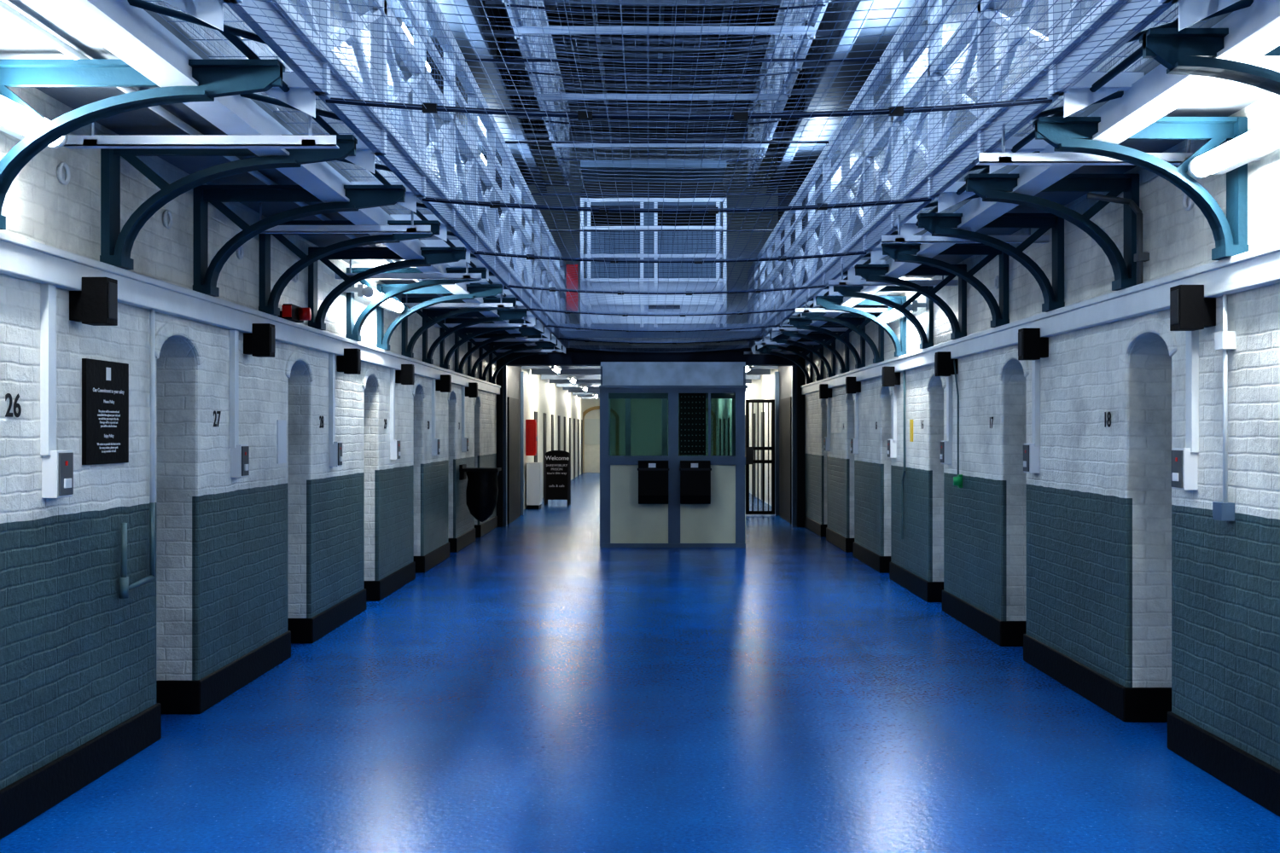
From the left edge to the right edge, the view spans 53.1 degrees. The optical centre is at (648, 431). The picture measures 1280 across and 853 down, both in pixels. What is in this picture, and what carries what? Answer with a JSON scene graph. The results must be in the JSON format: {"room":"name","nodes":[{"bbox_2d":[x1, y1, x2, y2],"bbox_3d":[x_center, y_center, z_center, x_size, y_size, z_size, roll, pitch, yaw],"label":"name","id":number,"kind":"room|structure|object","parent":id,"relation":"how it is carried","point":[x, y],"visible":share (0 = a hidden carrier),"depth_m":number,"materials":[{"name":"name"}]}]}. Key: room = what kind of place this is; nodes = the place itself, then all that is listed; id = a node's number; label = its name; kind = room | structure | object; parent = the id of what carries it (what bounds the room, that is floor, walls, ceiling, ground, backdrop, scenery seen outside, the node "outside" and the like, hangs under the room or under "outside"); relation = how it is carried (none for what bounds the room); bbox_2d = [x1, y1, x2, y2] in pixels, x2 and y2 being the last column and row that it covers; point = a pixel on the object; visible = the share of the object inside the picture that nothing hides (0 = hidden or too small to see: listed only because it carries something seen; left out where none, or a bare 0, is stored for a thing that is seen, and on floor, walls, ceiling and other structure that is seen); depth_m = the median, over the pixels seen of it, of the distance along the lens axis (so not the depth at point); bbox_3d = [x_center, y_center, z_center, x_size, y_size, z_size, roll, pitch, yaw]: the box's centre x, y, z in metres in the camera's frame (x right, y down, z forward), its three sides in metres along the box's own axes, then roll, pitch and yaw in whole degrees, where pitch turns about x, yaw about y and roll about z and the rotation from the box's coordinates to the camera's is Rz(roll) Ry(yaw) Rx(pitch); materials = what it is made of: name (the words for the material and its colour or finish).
{"room":"prison interior","nodes":[
{"label":"prison interior","id":0,"kind":"room"},
{"bbox_2d":[0,0,496,790],"bbox_3d":[-2.818,-2.600,8.750,0.564,8.400,25.500,0,0,0],"label":"wall","id":1,"kind":"structure","parent":0,"point":[236,559],"depth_m":7.25,"materials":[{"name":"paint"}]},
{"bbox_2d":[0,95,38,139],"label":"fluorescent light","id":2,"kind":"object","parent":1,"relation":"attached to","point":[18,121],"depth_m":4.69,"materials":[{"name":"white plastic"}]},
{"bbox_2d":[40,284,73,498],"bbox_3d":[-2.509,-0.170,5.442,0.082,0.900,0.155,0,0,0],"label":"switch trunking","id":3,"kind":"object","parent":1,"relation":"attached to","point":[57,466],"visible":1,"depth_m":5.38,"materials":[{"name":"white plastic"}]},
{"bbox_2d":[56,162,70,185],"bbox_3d":[-2.538,-1.120,5.550,0.024,0.098,0.098,0,0,0],"label":"air vent","id":4,"kind":"object","parent":1,"relation":"in","point":[63,174],"visible":1,"depth_m":5.54,"materials":[{"name":"white plastic"}]},
{"bbox_2d":[69,277,117,325],"bbox_3d":[-2.462,-0.578,5.680,0.176,0.205,0.120,0,0,0],"label":"speaker","id":5,"kind":"object","parent":1,"relation":"attached to","point":[96,305],"visible":1,"depth_m":5.62,"materials":[{"name":"black paint"}]},
{"bbox_2d":[81,358,128,465],"bbox_3d":[-2.538,-0.090,5.995,0.024,0.480,0.470,0,0,0],"label":"notice sign","id":6,"kind":"object","parent":1,"relation":"attached to","point":[105,384],"visible":1,"depth_m":5.95,"materials":[{"name":"black paint"}]},
{"bbox_2d":[119,309,155,599],"bbox_3d":[-2.520,0.090,6.321,0.044,1.420,0.383,0,0,0],"label":"conduit","id":7,"kind":"object","parent":1,"relation":"attached to","point":[125,587],"visible":1,"depth_m":6.49,"materials":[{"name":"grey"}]},
{"bbox_2d":[0,59,285,229],"bbox_3d":[-1.965,-1.077,4.810,1.170,0.615,0.140,0,0,0],"label":"bracket","id":8,"kind":"object","parent":1,"relation":"attached to","point":[215,78],"depth_m":4.79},
{"bbox_2d":[63,114,339,148],"bbox_3d":[-1.955,-1.337,5.600,1.190,0.185,0.060,0,0,0],"label":"fluorescent light fixture","id":9,"kind":"object","parent":1,"relation":"attached to","point":[310,141],"visible":0.79,"depth_m":5.57,"materials":[{"name":"white metal"}]},
{"bbox_2d":[99,134,357,269],"bbox_3d":[-1.965,-1.077,6.020,1.170,0.615,0.140,0,0,0],"label":"bracket","id":10,"kind":"object","parent":1,"relation":"attached to","point":[116,245],"depth_m":6.00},
{"bbox_2d":[229,330,249,477],"bbox_3d":[-2.509,-0.170,7.862,0.082,0.900,0.155,0,0,0],"label":"switch trunking","id":11,"kind":"object","parent":1,"relation":"attached to","point":[239,453],"visible":1,"depth_m":7.80,"materials":[{"name":"white plastic"}]},
{"bbox_2d":[0,515,497,839],"bbox_3d":[-2.792,1.505,8.756,0.516,0.190,25.512,0,0,0],"label":"baseboard","id":12,"kind":"structure","parent":1,"relation":"attached to","point":[33,794],"depth_m":7.24,"materials":[{"name":"black paint"}]},
{"bbox_2d":[0,230,500,395],"bbox_3d":[-2.513,-0.695,8.750,0.075,0.150,25.500,0,0,0],"label":"trim","id":13,"kind":"structure","parent":1,"relation":"attached to","point":[20,258],"depth_m":6.76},
{"bbox_2d":[243,323,275,357],"bbox_3d":[-2.462,-0.578,8.100,0.176,0.205,0.120,0,0,0],"label":"speaker","id":14,"kind":"object","parent":1,"relation":"attached to","point":[261,343],"visible":1,"depth_m":8.04,"materials":[{"name":"black paint"}]},
{"bbox_2d":[276,419,286,464],"bbox_3d":[-2.545,0.070,8.880,0.010,0.300,0.200,0,0,0],"label":"paper notice","id":15,"kind":"object","parent":1,"relation":"attached to","point":[281,425],"visible":1,"depth_m":8.85,"materials":[{"name":"white paper"}]},
{"bbox_2d":[0,0,570,354],"bbox_3d":[-1.930,-1.988,8.750,1.240,1.385,25.360,0,0,0],"label":"gallery walkway","id":16,"kind":"object","parent":1,"relation":"attached to","point":[131,32],"visible":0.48,"depth_m":6.03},
{"bbox_2d":[145,0,570,330],"bbox_3d":[-1.538,-2.075,8.750,0.448,1.153,25.304,0,0,0],"label":"railing","id":17,"kind":"object","parent":16,"relation":"attached to","point":[529,210],"depth_m":7.72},
{"bbox_2d":[228,0,1173,352],"bbox_3d":[0.170,-1.345,8.750,3.063,0.133,25.102,0,0,0],"label":"safety net","id":18,"kind":"object","parent":16,"relation":"attached to","point":[427,107],"visible":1,"depth_m":6.24,"materials":[{"name":"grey metal"}]},
{"bbox_2d":[277,303,311,322],"bbox_3d":[-2.455,-0.820,8.860,0.190,0.100,0.320,0,0,0],"label":"beacon","id":19,"kind":"object","parent":1,"relation":"attached to","point":[292,312],"visible":0.96,"depth_m":8.81,"materials":[{"name":"red plastic"}]},
{"bbox_2d":[192,185,406,296],"bbox_3d":[-1.965,-1.077,7.230,1.170,0.615,0.140,0,0,0],"label":"bracket","id":20,"kind":"object","parent":1,"relation":"attached to","point":[206,277],"depth_m":7.21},
{"bbox_2d":[328,354,342,466],"bbox_3d":[-2.509,-0.170,10.283,0.082,0.900,0.155,0,0,0],"label":"switch trunking","id":21,"kind":"object","parent":1,"relation":"attached to","point":[335,448],"visible":1,"depth_m":10.21,"materials":[{"name":"white plastic"}]},
{"bbox_2d":[239,203,432,233],"bbox_3d":[-1.955,-1.337,8.020,1.190,0.185,0.060,0,0,0],"label":"bar","id":22,"kind":"object","parent":1,"relation":"attached to","point":[412,229],"visible":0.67,"depth_m":7.99,"materials":[{"name":"white metal"}]},
{"bbox_2d":[337,349,360,374],"bbox_3d":[-2.462,-0.578,10.520,0.176,0.205,0.120,0,0,0],"label":"speaker","id":23,"kind":"object","parent":1,"relation":"attached to","point":[349,363],"visible":1,"depth_m":10.46,"materials":[{"name":"black paint"}]},
{"bbox_2d":[258,220,440,315],"bbox_3d":[-1.965,-1.077,8.440,1.170,0.615,0.140,0,0,0],"label":"bracket","id":24,"kind":"object","parent":1,"relation":"attached to","point":[269,300],"depth_m":8.42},
{"bbox_2d":[344,284,383,302],"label":"fluorescent light","id":25,"kind":"object","parent":1,"relation":"attached to","point":[370,294],"depth_m":10.65,"materials":[{"name":"white plastic"}]},
{"bbox_2d":[308,247,466,330],"bbox_3d":[-1.965,-1.077,9.650,1.170,0.615,0.140,0,0,0],"label":"bracket","id":26,"kind":"object","parent":1,"relation":"attached to","point":[432,255],"depth_m":9.63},
{"bbox_2d":[389,368,400,459],"bbox_3d":[-2.509,-0.170,12.703,0.082,0.900,0.155,0,0,0],"label":"switch trunking","id":27,"kind":"object","parent":1,"relation":"attached to","point":[394,444],"visible":1,"depth_m":12.64,"materials":[{"name":"white plastic"}]},
{"bbox_2d":[395,364,414,384],"bbox_3d":[-2.462,-0.578,12.940,0.176,0.205,0.120,0,0,0],"label":"speaker","id":28,"kind":"object","parent":1,"relation":"attached to","point":[406,375],"visible":1,"depth_m":12.88,"materials":[{"name":"black paint"}]},
{"bbox_2d":[335,259,482,279],"bbox_3d":[-1.955,-1.337,10.440,1.190,0.185,0.060,0,0,0],"label":"bar","id":29,"kind":"object","parent":1,"relation":"attached to","point":[467,276],"visible":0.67,"depth_m":10.41,"materials":[{"name":"white metal"}]},
{"bbox_2d":[346,267,486,341],"bbox_3d":[-1.965,-1.077,10.860,1.170,0.615,0.140,0,0,0],"label":"bracket","id":30,"kind":"object","parent":1,"relation":"attached to","point":[353,331],"depth_m":10.84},
{"bbox_2d":[431,378,440,455],"bbox_3d":[-2.509,-0.170,15.123,0.082,0.900,0.155,0,0,0],"label":"switch trunking","id":31,"kind":"object","parent":1,"relation":"attached to","point":[435,442],"visible":1,"depth_m":15.06,"materials":[{"name":"white plastic"}]},
{"bbox_2d":[376,284,502,350],"bbox_3d":[-1.965,-1.077,12.070,1.170,0.615,0.140,0,0,0],"label":"bracket","id":32,"kind":"object","parent":1,"relation":"attached to","point":[475,290],"depth_m":12.05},
{"bbox_2d":[435,374,451,392],"bbox_3d":[-2.462,-0.578,15.360,0.176,0.205,0.120,0,0,0],"label":"speaker","id":33,"kind":"object","parent":1,"relation":"attached to","point":[444,385],"visible":1,"depth_m":15.30,"materials":[{"name":"black paint"}]},
{"bbox_2d":[403,294,513,308],"bbox_3d":[-1.955,-1.337,12.860,1.190,0.185,0.060,0,0,0],"label":"bar","id":34,"kind":"object","parent":1,"relation":"attached to","point":[500,305],"visible":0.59,"depth_m":12.83,"materials":[{"name":"white metal"}]},
{"bbox_2d":[401,297,516,357],"bbox_3d":[-1.965,-1.077,13.280,1.170,0.615,0.140,0,0,0],"label":"bracket","id":35,"kind":"object","parent":1,"relation":"attached to","point":[407,349],"depth_m":13.26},
{"bbox_2d":[461,386,468,452],"bbox_3d":[-2.509,-0.170,17.543,0.082,0.900,0.155,0,0,0],"label":"switch trunking","id":36,"kind":"object","parent":1,"relation":"attached to","point":[464,440],"visible":1,"depth_m":17.48,"materials":[{"name":"white plastic"}]},
{"bbox_2d":[422,308,527,364],"bbox_3d":[-1.965,-1.077,14.490,1.170,0.615,0.140,0,0,0],"label":"bracket","id":37,"kind":"object","parent":1,"relation":"attached to","point":[504,314],"depth_m":14.47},
{"bbox_2d":[387,0,570,192],"bbox_3d":[-1.930,-4.688,8.750,1.240,1.385,25.360,0,0,0],"label":"skylight","id":38,"kind":"object","parent":1,"relation":"attached to","point":[445,8],"visible":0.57,"depth_m":15.28,"materials":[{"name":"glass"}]},
{"bbox_2d":[472,0,570,180],"bbox_3d":[-1.538,-4.775,8.750,0.448,1.153,25.304,0,0,0],"label":"railing","id":39,"kind":"object","parent":38,"relation":"attached to","point":[528,0],"visible":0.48,"depth_m":16.34,"materials":[{"name":"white metal"}]},
{"bbox_2d":[505,0,827,187],"bbox_3d":[0.170,-4.045,8.751,3.063,0.134,25.103,0,0,0],"label":"ceiling","id":40,"kind":"structure","parent":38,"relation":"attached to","point":[550,8],"depth_m":14.59,"materials":[{"name":"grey metal"}]},
{"bbox_2d":[465,26,879,231],"bbox_3d":[0.170,-3.389,11.120,3.060,1.462,14.260,0,0,0],"label":"ceiling beams","id":41,"kind":"structure","parent":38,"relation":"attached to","point":[678,29],"depth_m":13.00,"materials":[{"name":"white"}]},
{"bbox_2d":[459,464,501,522],"bbox_3d":[-2.290,0.840,17.458,0.520,0.780,0.455,0,0,0],"label":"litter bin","id":42,"kind":"object","parent":1,"relation":"attached to","point":[482,486],"visible":1,"depth_m":17.29,"materials":[{"name":"black paint"}]},
{"bbox_2d":[434,317,535,327],"bbox_3d":[-1.955,-1.337,15.280,1.190,0.185,0.060,0,0,0],"label":"bar","id":43,"kind":"object","parent":1,"relation":"attached to","point":[448,325],"visible":0.65,"depth_m":15.25,"materials":[{"name":"white metal"}]},
{"bbox_2d":[439,318,536,369],"bbox_3d":[-1.965,-1.077,15.700,1.170,0.615,0.140,0,0,0],"label":"bracket","id":44,"kind":"object","parent":1,"relation":"attached to","point":[444,363],"depth_m":15.68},
{"bbox_2d":[454,326,544,373],"bbox_3d":[-1.965,-1.077,16.910,1.170,0.615,0.140,0,0,0],"label":"bracket","id":45,"kind":"object","parent":1,"relation":"attached to","point":[525,331],"depth_m":16.89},
{"bbox_2d":[465,333,550,342],"bbox_3d":[-1.955,-1.337,17.700,1.190,0.185,0.060,0,0,0],"label":"bar","id":46,"kind":"object","parent":1,"relation":"attached to","point":[476,340],"visible":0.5,"depth_m":17.67,"materials":[{"name":"white metal"}]},
{"bbox_2d":[467,333,551,378],"bbox_3d":[-1.965,-1.077,18.120,1.170,0.615,0.140,0,0,0],"label":"bracket","id":47,"kind":"object","parent":1,"relation":"attached to","point":[471,372],"depth_m":18.10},
{"bbox_2d":[478,339,557,380],"bbox_3d":[-1.965,-1.077,19.330,1.170,0.615,0.140,0,0,0],"label":"bracket","id":48,"kind":"object","parent":1,"relation":"attached to","point":[539,345],"depth_m":19.31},
{"bbox_2d":[488,345,562,383],"bbox_3d":[-1.965,-1.077,20.540,1.170,0.615,0.140,0,0,0],"label":"bracket","id":49,"kind":"object","parent":1,"relation":"attached to","point":[491,379],"depth_m":20.52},
{"bbox_2d":[496,27,523,527],"bbox_3d":[-2.800,-2.600,23.100,0.800,8.400,3.200,0,0,0],"label":"wall","id":50,"kind":"structure","parent":0,"point":[510,400],"depth_m":22.48,"materials":[{"name":"black"}]},
{"bbox_2d":[501,348,797,366],"bbox_3d":[0.025,-1.260,21.625,4.950,0.280,0.410,0,0,0],"label":"girder","id":51,"kind":"object","parent":50,"relation":"attached to","point":[573,357],"visible":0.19,"depth_m":21.50,"materials":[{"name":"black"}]},
{"bbox_2d":[521,369,582,509],"bbox_3d":[-2.590,0.100,37.350,0.120,3.000,25.300,0,0,0],"label":"wall","id":52,"kind":"structure","parent":0,"point":[558,413],"depth_m":33.73,"materials":[{"name":"paint"}]},
{"bbox_2d":[525,419,536,455],"bbox_3d":[-2.438,0.125,26.740,0.225,0.750,0.320,0,0,0],"label":"upper cabinet","id":53,"kind":"object","parent":52,"relation":"attached to","point":[531,425],"visible":1,"depth_m":26.60,"materials":[{"name":"metal"}]},
{"bbox_2d":[0,472,1279,852],"bbox_3d":[0.000,1.650,24.000,12.000,0.100,56.000,0,0,0],"label":"floor","id":54,"kind":"structure","parent":0,"point":[540,687],"depth_m":6.70,"materials":[{"name":"blue plastic"}]},
{"bbox_2d":[526,462,542,509],"bbox_3d":[-2.380,1.125,26.750,0.280,0.950,0.700,0,0,0],"label":"base cabinet","id":55,"kind":"object","parent":54,"relation":"on","point":[534,470],"visible":1,"depth_m":26.40,"materials":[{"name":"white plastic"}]},
{"bbox_2d":[544,450,570,505],"bbox_3d":[-1.995,1.005,28.060,0.550,1.190,0.541,0,0,0],"label":"chalkboard sign","id":56,"kind":"object","parent":54,"relation":"on","point":[557,479],"visible":1,"depth_m":27.91,"materials":[{"name":"black"}]},
{"bbox_2d":[599,361,747,547],"bbox_3d":[0.340,0.320,18.381,2.040,2.560,1.937,0,0,0],"label":"booth","id":57,"kind":"object","parent":54,"relation":"on","point":[672,500],"visible":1,"depth_m":17.63,"materials":[{"name":"grey metal"}]},
{"bbox_2d":[745,399,774,514],"bbox_3d":[2.125,0.480,24.325,0.550,2.180,0.090,0,0,0],"label":"gate","id":58,"kind":"object","parent":54,"relation":"on","point":[749,450],"visible":0.98,"depth_m":24.30,"materials":[{"name":"metal"}]},
{"bbox_2d":[485,0,808,145],"bbox_3d":[0.050,-6.775,12.900,6.700,0.450,34.200,0,0,0],"label":"ceiling","id":59,"kind":"structure","parent":0,"point":[634,132],"depth_m":23.21,"materials":[{"name":"paint"}]},
{"bbox_2d":[582,398,715,472],"bbox_3d":[0.040,0.100,50.065,5.380,3.000,0.270,0,0,0],"label":"wall","id":60,"kind":"structure","parent":0,"point":[646,414],"depth_m":50.00,"materials":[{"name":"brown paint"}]},
{"bbox_2d":[521,143,778,345],"bbox_3d":[0.050,-4.150,30.100,6.700,5.300,0.200,0,0,0],"label":"wall","id":61,"kind":"structure","parent":0,"point":[734,189],"depth_m":30.00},
{"bbox_2d":[521,345,778,398],"bbox_3d":[0.040,-1.360,36.200,5.380,0.280,28.000,0,0,0],"label":"ceiling","id":62,"kind":"structure","parent":0,"point":[590,376],"depth_m":27.30,"materials":[{"name":"paint"}]},
{"bbox_2d":[715,369,778,506],"bbox_3d":[2.670,0.100,37.350,0.120,3.000,25.300,0,0,0],"label":"wall","id":63,"kind":"structure","parent":0,"point":[764,388],"depth_m":30.94,"materials":[{"name":"paint"}]},
{"bbox_2d":[774,52,805,527],"bbox_3d":[2.865,-2.600,23.100,0.870,8.400,3.200,0,0,0],"label":"wall","id":64,"kind":"structure","parent":0,"point":[789,403],"depth_m":22.43,"materials":[{"name":"black"}]},
{"bbox_2d":[805,0,1279,769],"bbox_3d":[2.898,-2.600,8.750,0.564,8.400,25.500,0,0,0],"label":"wall","id":65,"kind":"structure","parent":0,"point":[1130,576],"depth_m":7.46,"materials":[{"name":"paint"}]},
{"bbox_2d":[755,345,813,383],"bbox_3d":[2.175,-1.077,20.560,0.910,0.615,0.140,0,0,0],"label":"bracket","id":66,"kind":"object","parent":65,"relation":"attached to","point":[764,350],"depth_m":20.54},
{"bbox_2d":[762,339,823,380],"bbox_3d":[2.175,-1.077,19.320,0.910,0.615,0.140,0,0,0],"label":"bracket","id":67,"kind":"object","parent":65,"relation":"attached to","point":[819,375],"depth_m":19.30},
{"bbox_2d":[769,333,835,377],"bbox_3d":[2.175,-1.077,18.080,0.910,0.615,0.140,0,0,0],"label":"bracket","id":68,"kind":"object","parent":65,"relation":"attached to","point":[781,338],"depth_m":18.06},
{"bbox_2d":[771,316,854,331],"bbox_3d":[2.080,-1.337,15.870,1.100,0.185,0.060,0,0,0],"label":"bar","id":69,"kind":"object","parent":65,"relation":"attached to","point":[774,329],"visible":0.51,"depth_m":15.84,"materials":[{"name":"white metal"}]},
{"bbox_2d":[779,325,849,373],"bbox_3d":[2.175,-1.077,16.840,0.910,0.615,0.140,0,0,0],"label":"bracket","id":70,"kind":"object","parent":65,"relation":"attached to","point":[844,367],"depth_m":16.82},
{"bbox_2d":[823,397,830,451],"bbox_3d":[2.589,-0.170,18.593,0.082,0.900,0.155,0,0,0],"label":"switch trunking","id":71,"kind":"object","parent":65,"relation":"attached to","point":[826,439],"visible":0.93,"depth_m":18.53,"materials":[{"name":"white plastic"}]},
{"bbox_2d":[789,317,865,368],"bbox_3d":[2.175,-1.077,15.600,0.910,0.615,0.140,0,0,0],"label":"bracket","id":72,"kind":"object","parent":65,"relation":"attached to","point":[799,322],"depth_m":15.58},
{"bbox_2d":[747,0,915,192],"bbox_3d":[2.140,-4.688,8.750,0.980,1.385,25.360,0,0,0],"label":"skylight","id":73,"kind":"object","parent":65,"relation":"attached to","point":[877,4],"visible":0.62,"depth_m":15.35,"materials":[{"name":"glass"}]},
{"bbox_2d":[747,0,853,180],"bbox_3d":[1.847,-4.775,8.750,0.387,1.153,25.304,0,0,0],"label":"railing","id":74,"kind":"object","parent":73,"relation":"attached to","point":[792,0],"visible":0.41,"depth_m":16.94,"materials":[{"name":"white metal"}]},
{"bbox_2d":[794,295,889,313],"bbox_3d":[2.080,-1.337,13.390,1.100,0.185,0.060,0,0,0],"label":"bar","id":75,"kind":"object","parent":65,"relation":"attached to","point":[805,310],"visible":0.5,"depth_m":13.36,"materials":[{"name":"white metal"}]},
{"bbox_2d":[801,313,884,363],"bbox_3d":[2.175,-1.077,14.360,0.910,0.615,0.140,0,0,0],"label":"bracket","id":76,"kind":"object","parent":65,"relation":"attached to","point":[878,354],"depth_m":14.34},
{"bbox_2d":[850,392,858,453],"bbox_3d":[2.589,-0.170,16.113,0.082,0.900,0.155,0,0,0],"label":"switch trunking","id":77,"kind":"object","parent":65,"relation":"attached to","point":[854,441],"visible":0.92,"depth_m":16.05,"materials":[{"name":"white plastic"}]},
{"bbox_2d":[815,296,906,356],"bbox_3d":[2.175,-1.077,13.120,0.910,0.615,0.140,0,0,0],"label":"bracket","id":78,"kind":"object","parent":65,"relation":"attached to","point":[827,302],"depth_m":13.10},
{"bbox_2d":[833,285,933,349],"bbox_3d":[2.175,-1.077,11.880,0.910,0.615,0.140,0,0,0],"label":"bracket","id":79,"kind":"object","parent":65,"relation":"attached to","point":[927,339],"depth_m":11.86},
{"bbox_2d":[881,366,900,386],"bbox_3d":[2.542,-0.578,13.420,0.176,0.205,0.120,0,0,0],"label":"speaker","id":80,"kind":"object","parent":65,"relation":"attached to","point":[889,378],"visible":1,"depth_m":13.36,"materials":[{"name":"black paint"}]},
{"bbox_2d":[887,384,896,458],"bbox_3d":[2.589,-0.170,13.633,0.082,0.900,0.155,0,0,0],"label":"switch trunking","id":81,"kind":"object","parent":65,"relation":"attached to","point":[892,444],"visible":0.88,"depth_m":13.57,"materials":[{"name":"white plastic"}]},
{"bbox_2d":[827,263,958,285],"bbox_3d":[2.080,-1.337,10.910,1.100,0.185,0.060,0,0,0],"label":"bar","id":82,"kind":"object","parent":65,"relation":"attached to","point":[831,282],"visible":0.65,"depth_m":10.88,"materials":[{"name":"white metal"}]},
{"bbox_2d":[901,370,905,539],"bbox_3d":[2.600,0.240,13.050,0.024,1.720,0.121,0,0,0],"label":"conduit","id":83,"kind":"object","parent":65,"relation":"attached to","point":[904,472],"visible":1,"depth_m":13.00,"materials":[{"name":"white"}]},
{"bbox_2d":[854,264,966,339],"bbox_3d":[2.175,-1.077,10.640,0.910,0.615,0.140,0,0,0],"label":"bracket","id":84,"kind":"object","parent":65,"relation":"attached to","point":[869,272],"depth_m":10.62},
{"bbox_2d":[881,243,1009,327],"bbox_3d":[2.175,-1.077,9.400,0.910,0.615,0.140,0,0,0],"label":"bracket","id":85,"kind":"object","parent":65,"relation":"attached to","point":[898,252],"depth_m":9.38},
{"bbox_2d":[934,351,957,376],"bbox_3d":[2.542,-0.578,10.940,0.176,0.205,0.120,0,0,0],"label":"speaker","id":86,"kind":"object","parent":65,"relation":"attached to","point":[944,366],"visible":0.98,"depth_m":10.88,"materials":[{"name":"black paint"}]},
{"bbox_2d":[940,374,952,464],"bbox_3d":[2.589,-0.170,11.152,0.082,0.900,0.155,0,0,0],"label":"switch trunking","id":87,"kind":"object","parent":65,"relation":"attached to","point":[945,446],"visible":0.91,"depth_m":11.09,"materials":[{"name":"white plastic"}]},
{"bbox_2d":[953,359,962,488],"bbox_3d":[2.600,-0.076,10.809,0.077,1.093,0.195,0,0,0],"label":"conduit","id":88,"kind":"object","parent":65,"relation":"attached to","point":[957,480],"visible":1,"depth_m":10.74,"materials":[{"name":"teal"}]},
{"bbox_2d":[879,214,1049,243],"bbox_3d":[2.080,-1.337,8.430,1.100,0.185,0.060,0,0,0],"label":"bar","id":89,"kind":"object","parent":65,"relation":"attached to","point":[885,239],"visible":0.69,"depth_m":8.40,"materials":[{"name":"white metal"}]},
{"bbox_2d":[916,213,1064,312],"bbox_3d":[2.175,-1.077,8.160,0.910,0.615,0.140,0,0,0],"label":"bracket","id":90,"kind":"object","parent":65,"relation":"attached to","point":[939,224],"depth_m":8.14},
{"bbox_2d":[747,0,1279,351],"bbox_3d":[2.140,-1.988,8.750,0.980,1.385,25.360,0,0,0],"label":"gallery walkway","id":91,"kind":"object","parent":65,"relation":"attached to","point":[1126,103],"visible":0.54,"depth_m":6.46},
{"bbox_2d":[559,160,761,337],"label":"window","id":92,"kind":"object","parent":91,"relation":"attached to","point":[672,165],"visible":0.55,"depth_m":18.40,"materials":[{"name":"metal"}]},
{"bbox_2d":[747,0,1210,342],"bbox_3d":[1.847,-2.075,8.750,0.387,1.153,25.304,0,0,0],"label":"railing","id":93,"kind":"object","parent":91,"relation":"attached to","point":[785,224],"depth_m":7.65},
{"bbox_2d":[1023,359,1040,473],"bbox_3d":[2.589,-0.170,8.672,0.082,0.900,0.155,0,0,0],"label":"switch trunking","id":94,"kind":"object","parent":65,"relation":"attached to","point":[1031,451],"visible":0.9,"depth_m":8.61,"materials":[{"name":"white plastic"}]},
{"bbox_2d":[1018,328,1048,360],"bbox_3d":[2.542,-0.578,8.460,0.176,0.205,0.120,0,0,0],"label":"speaker","id":95,"kind":"object","parent":65,"relation":"attached to","point":[1031,346],"visible":1,"depth_m":8.40,"materials":[{"name":"black paint"}]},
{"bbox_2d":[800,242,1279,395],"bbox_3d":[2.592,-0.695,8.750,0.075,0.150,25.500,0,0,0],"label":"trim","id":96,"kind":"structure","parent":65,"relation":"attached to","point":[1259,267],"depth_m":7.16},
{"bbox_2d":[803,515,1279,816],"bbox_3d":[2.872,1.505,8.756,0.516,0.190,25.512,0,0,0],"label":"baseboard","id":97,"kind":"structure","parent":65,"relation":"attached to","point":[1253,777],"depth_m":7.31,"materials":[{"name":"black paint"}]},
{"bbox_2d":[964,174,1139,290],"bbox_3d":[2.175,-1.077,6.920,0.910,0.615,0.140,0,0,0],"label":"bracket","id":98,"kind":"object","parent":65,"relation":"attached to","point":[997,188],"depth_m":6.90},
{"bbox_2d":[976,123,1193,165],"bbox_3d":[2.080,-1.337,5.950,1.100,0.185,0.060,0,0,0],"label":"bar","id":99,"kind":"object","parent":65,"relation":"attached to","point":[985,159],"visible":0.64,"depth_m":5.92,"materials":[{"name":"white metal"}]},
{"bbox_2d":[1086,192,1149,285],"bbox_3d":[2.492,-1.022,6.798,0.315,0.505,0.085,0,0,22],"label":"conduit","id":100,"kind":"object","parent":65,"relation":"attached to","point":[1140,257],"visible":0.92,"depth_m":6.74,"materials":[{"name":"grey"}]},
{"bbox_2d":[1032,116,1248,260],"bbox_3d":[2.175,-1.077,5.680,0.910,0.615,0.140,0,0,0],"label":"bracket","id":101,"kind":"object","parent":65,"relation":"attached to","point":[1067,134],"depth_m":5.66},
{"bbox_2d":[1171,330,1198,489],"bbox_3d":[2.589,-0.170,6.192,0.082,0.900,0.155,0,0,0],"label":"switch trunking","id":102,"kind":"object","parent":65,"relation":"attached to","point":[1184,460],"visible":0.89,"depth_m":6.13,"materials":[{"name":"white plastic"}]},
{"bbox_2d":[1169,285,1215,331],"bbox_3d":[2.542,-0.578,5.980,0.176,0.205,0.120,0,0,0],"label":"speaker","id":103,"kind":"object","parent":65,"relation":"attached to","point":[1189,311],"visible":1,"depth_m":5.92,"materials":[{"name":"black paint"}]},
{"bbox_2d":[1139,28,1279,95],"bbox_3d":[2.175,-1.077,4.440,0.910,0.615,0.140,0,0,0],"label":"bracket","id":104,"kind":"object","parent":65,"relation":"attached to","point":[1186,51],"depth_m":4.42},
{"bbox_2d":[1212,294,1235,521],"bbox_3d":[2.600,-0.110,5.780,0.060,1.020,0.100,0,0,0],"label":"conduit","id":105,"kind":"object","parent":65,"relation":"attached to","point":[1224,340],"visible":1,"depth_m":5.76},
{"bbox_2d":[1187,116,1279,179],"bbox_3d":[2.502,-1.169,4.950,0.257,0.113,1.360,0,0,0],"label":"fluorescent light","id":106,"kind":"object","parent":65,"relation":"attached to","point":[1263,140],"visible":1,"depth_m":5.22,"materials":[{"name":"white plastic"}]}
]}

